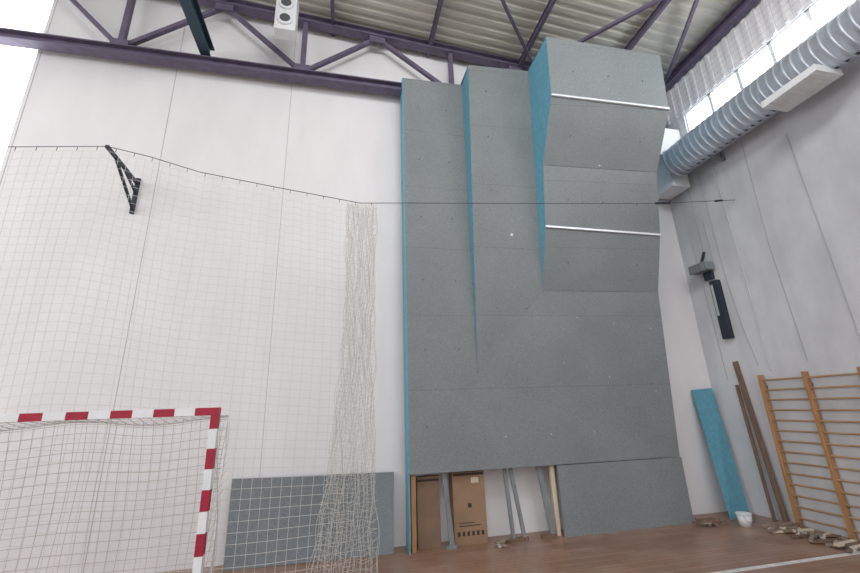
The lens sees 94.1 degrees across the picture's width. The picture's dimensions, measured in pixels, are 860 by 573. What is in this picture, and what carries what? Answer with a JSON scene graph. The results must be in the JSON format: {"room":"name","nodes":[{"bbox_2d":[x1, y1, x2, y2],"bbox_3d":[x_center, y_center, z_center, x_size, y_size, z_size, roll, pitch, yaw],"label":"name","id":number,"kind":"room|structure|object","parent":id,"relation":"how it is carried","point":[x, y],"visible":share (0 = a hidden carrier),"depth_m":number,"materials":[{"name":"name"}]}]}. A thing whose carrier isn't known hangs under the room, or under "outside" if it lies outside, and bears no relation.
{"room":"sports hall","nodes":[
{"label":"sports hall","id":0,"kind":"room"},
{"bbox_2d":[0,0,530,96],"bbox_3d":[-2.518,-5.033,8.069,16.162,2.155,0.200,2,-17,-12],"label":"roof truss","id":1,"kind":"object","parent":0,"point":[120,48],"depth_m":7.79,"materials":[{"name":"metal"}]},
{"bbox_2d":[0,0,727,572],"bbox_3d":[-2.341,-1.280,7.305,16.400,10.800,0.204,2,-17,-12],"label":"wall","id":2,"kind":"structure","parent":0,"point":[343,144],"depth_m":6.61,"materials":[{"name":"white paint"}]},
{"bbox_2d":[0,0,53,167],"bbox_3d":[-8.383,-3.569,6.657,3.020,3.824,0.090,2,-17,-12],"label":"window","id":3,"kind":"structure","parent":2,"relation":"in","point":[16,63],"depth_m":7.06,"materials":[{"name":"white glass"}]},
{"bbox_2d":[105,145,140,213],"bbox_3d":[-4.762,-1.671,6.167,0.063,0.650,1.163,3,-17,-16],"label":"wall bracket","id":4,"kind":"object","parent":2,"relation":"attached to","point":[120,164],"visible":0.86,"depth_m":6.39,"materials":[{"name":"grey metal"}]},
{"bbox_2d":[0,146,728,572],"bbox_3d":[-0.508,0.822,5.611,13.005,5.708,0.250,1,-17,-11],"label":"safety net","id":5,"kind":"object","parent":4,"relation":"hanging from","point":[362,236],"visible":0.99,"depth_m":5.15,"materials":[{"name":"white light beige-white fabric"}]},
{"bbox_2d":[227,0,698,82],"bbox_3d":[-0.356,-6.682,4.036,13.462,1.416,9.850,2,-17,-12],"label":"roof truss","id":6,"kind":"structure","parent":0,"point":[663,4],"depth_m":7.98,"materials":[{"name":"metal"}]},
{"bbox_2d":[179,0,214,55],"bbox_3d":[-3.176,-5.769,3.046,0.170,0.300,9.700,2,-17,-12],"label":"beam","id":7,"kind":"structure","parent":6,"relation":"attached to","point":[191,8],"depth_m":6.94,"materials":[{"name":"teal metal"}]},
{"bbox_2d":[246,0,740,77],"bbox_3d":[-1.449,-6.925,3.936,16.400,1.506,9.980,2,-17,-12],"label":"ceiling","id":8,"kind":"structure","parent":0,"point":[485,26],"depth_m":8.12,"materials":[{"name":"beige metal"}]},
{"bbox_2d":[274,0,298,41],"bbox_3d":[-2.626,-5.167,7.375,0.360,1.300,0.290,2,-17,-12],"label":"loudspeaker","id":9,"kind":"object","parent":8,"relation":"hanging from","point":[286,11],"visible":1,"depth_m":7.20,"materials":[{"name":"white paint"}]},
{"bbox_2d":[156,511,859,572],"bbox_3d":[-1.138,2.520,1.137,16.400,0.103,10.050,2,-17,-12],"label":"floor","id":10,"kind":"structure","parent":0,"point":[682,548],"depth_m":5.40,"materials":[{"name":"brown wood"}]},
{"bbox_2d":[0,407,229,572],"bbox_3d":[-3.883,2.358,4.053,3.163,2.066,0.636,2,-17,-12],"label":"goal","id":11,"kind":"object","parent":10,"relation":"on","point":[51,418],"visible":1,"depth_m":4.31,"materials":[{"name":"white fabric"}]},
{"bbox_2d":[223,472,393,570],"bbox_3d":[-1.667,3.300,5.748,2.340,1.094,0.260,2,-17,-12],"label":"panel","id":12,"kind":"object","parent":10,"relation":"on","point":[384,485],"visible":0.93,"depth_m":5.72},
{"bbox_2d":[410,475,416,552],"bbox_3d":[-0.246,3.340,5.914,0.070,1.020,0.080,2,-17,-12],"label":"wooden post","id":13,"kind":"object","parent":10,"relation":"on","point":[412,477],"visible":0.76,"depth_m":5.87,"materials":[{"name":"brown wood"}]},
{"bbox_2d":[416,475,440,549],"bbox_3d":[-0.025,3.406,6.070,0.350,0.970,0.082,2,-17,-12],"label":"cardboard sheet","id":14,"kind":"object","parent":10,"relation":"on","point":[427,487],"visible":1,"depth_m":6.03,"materials":[{"name":"brown cardboard"}]},
{"bbox_2d":[441,473,456,549],"bbox_3d":[0.285,3.349,6.003,0.175,1.027,0.080,2,-17,-12],"label":"plank","id":15,"kind":"object","parent":10,"relation":"on","point":[452,545],"visible":0.86,"depth_m":5.97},
{"bbox_2d":[448,470,487,545],"bbox_3d":[0.589,3.418,6.234,0.520,1.000,0.224,2,-17,-12],"label":"cardboard box","id":16,"kind":"object","parent":10,"relation":"on","point":[466,488],"visible":0.98,"depth_m":6.13,"materials":[{"name":"brown cardboard"}]},
{"bbox_2d":[495,537,509,547],"bbox_3d":[1.076,3.777,5.879,0.247,0.108,0.190,2,-17,-12],"label":"wood offcuts","id":17,"kind":"object","parent":10,"relation":"on","point":[500,541],"visible":1,"depth_m":5.86,"materials":[{"name":"beige wood"}]},
{"bbox_2d":[502,468,528,542],"bbox_3d":[1.306,3.381,6.234,0.360,1.024,0.095,2,-17,-12],"label":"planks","id":18,"kind":"object","parent":10,"relation":"on","point":[523,537],"visible":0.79,"depth_m":6.20,"materials":[{"name":"grey metal"}]},
{"bbox_2d":[400,37,693,554],"bbox_3d":[2.043,-0.365,6.843,4.808,8.500,1.750,2,-17,-12],"label":"wall","id":19,"kind":"structure","parent":10,"relation":"on","point":[533,335],"depth_m":7.21,"materials":[{"name":"grey textured panel"},{"name":"blue paint"},{"name":"light metal"}]},
{"bbox_2d":[536,466,557,538],"bbox_3d":[1.820,3.396,6.339,0.250,1.025,0.105,2,-17,-12],"label":"planks","id":20,"kind":"object","parent":10,"relation":"on","point":[552,534],"visible":0.89,"depth_m":6.31,"materials":[{"name":"grey metal"}]},
{"bbox_2d":[548,465,560,535],"bbox_3d":[1.997,3.416,6.418,0.070,1.020,0.070,2,-17,-12],"label":"post","id":21,"kind":"object","parent":10,"relation":"on","point":[550,467],"visible":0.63,"depth_m":6.39,"materials":[{"name":"beige wood"}]},
{"bbox_2d":[692,517,726,525],"bbox_3d":[4.523,3.855,6.532,0.590,0.119,0.284,4,-18,-20],"label":"pile","id":22,"kind":"object","parent":10,"relation":"on","point":[709,521],"visible":1,"depth_m":6.50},
{"bbox_2d":[691,388,749,519],"bbox_3d":[5.325,2.976,7.333,0.612,2.173,0.400,2,-17,-12],"label":"panel","id":23,"kind":"object","parent":10,"relation":"on","point":[706,405],"visible":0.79,"depth_m":7.31,"materials":[{"name":"paint"}]},
{"bbox_2d":[735,511,755,526],"bbox_3d":[5.084,3.759,6.454,0.225,0.185,0.232,2,-17,-12],"label":"paint bucket","id":24,"kind":"object","parent":10,"relation":"on","point":[744,518],"visible":1,"depth_m":6.40,"materials":[{"name":"white plastic"}]},
{"bbox_2d":[732,361,788,521],"bbox_3d":[5.704,2.628,6.995,0.140,2.629,0.380,2,-17,-12],"label":"boards","id":25,"kind":"object","parent":10,"relation":"on","point":[781,507],"visible":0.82,"depth_m":6.93,"materials":[{"name":"brown wood"}]},
{"bbox_2d":[760,522,859,552],"bbox_3d":[5.543,3.577,5.707,0.646,0.124,1.257,2,-17,-12],"label":"rubble","id":26,"kind":"object","parent":10,"relation":"on","point":[852,545],"visible":1,"depth_m":5.73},
{"bbox_2d":[688,252,714,280],"bbox_3d":[5.496,-0.420,8.106,0.306,0.607,0.380,2,-17,-12],"label":"floodlight","id":27,"kind":"object","parent":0,"point":[704,267],"depth_m":8.00,"materials":[{"name":"grey metal"}]},
{"bbox_2d":[666,0,859,539],"bbox_3d":[6.636,-1.694,4.061,0.230,9.150,9.850,2,-17,-12],"label":"wall","id":28,"kind":"structure","parent":0,"point":[823,131],"depth_m":6.71,"materials":[{"name":"grey paint"}]},
{"bbox_2d":[657,128,690,199],"bbox_3d":[5.159,-2.721,8.915,0.650,1.400,0.650,2,-17,-12],"label":"box","id":29,"kind":"object","parent":28,"relation":"attached to","point":[670,185],"visible":0.41,"depth_m":8.70,"materials":[{"name":"paint"}]},
{"bbox_2d":[664,0,759,127],"bbox_3d":[6.316,-5.410,5.133,0.170,1.100,9.850,2,-17,-12],"label":"beam","id":30,"kind":"structure","parent":28,"relation":"attached to","point":[736,14],"depth_m":8.04,"materials":[{"name":"purple metal"}]},
{"bbox_2d":[666,0,847,136],"bbox_3d":[5.902,-4.421,6.902,0.084,1.450,4.902,2,-17,-12],"label":"net","id":31,"kind":"object","parent":30,"relation":"attached to","point":[758,0],"visible":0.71,"depth_m":7.38,"materials":[{"name":"grey fabric"}]},
{"bbox_2d":[709,279,734,338],"bbox_3d":[5.632,0.436,7.739,0.110,1.150,0.170,2,-17,-12],"label":"wall fixture","id":32,"kind":"object","parent":28,"relation":"attached to","point":[716,289],"visible":1,"depth_m":7.70,"materials":[{"name":"grey metal"}]},
{"bbox_2d":[713,168,771,370],"bbox_3d":[5.768,-0.466,7.448,0.024,4.000,0.074,2,-17,-12],"label":"conduit","id":33,"kind":"object","parent":28,"relation":"attached to","point":[713,168],"visible":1,"depth_m":7.35,"materials":[{"name":"grey metal"}]},
{"bbox_2d":[663,0,859,175],"bbox_3d":[6.177,-3.895,4.203,0.800,0.785,9.040,2,-17,-12],"label":"ventilation duct","id":34,"kind":"object","parent":28,"relation":"attached to","point":[817,61],"visible":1,"depth_m":6.24,"materials":[{"name":"grey metal"}]},
{"bbox_2d":[684,0,853,130],"bbox_3d":[6.621,-4.804,4.576,0.110,0.600,9.030,2,-17,-12],"label":"window","id":35,"kind":"structure","parent":28,"relation":"in","point":[813,16],"depth_m":7.18,"materials":[{"name":"white glass"}]},
{"bbox_2d":[757,367,859,540],"bbox_3d":[6.029,2.355,5.633,0.120,2.340,2.230,2,-17,-12],"label":"wall bars","id":36,"kind":"object","parent":28,"relation":"attached to","point":[848,520],"visible":1,"depth_m":6.11,"materials":[{"name":"brown wood"}]}
]}

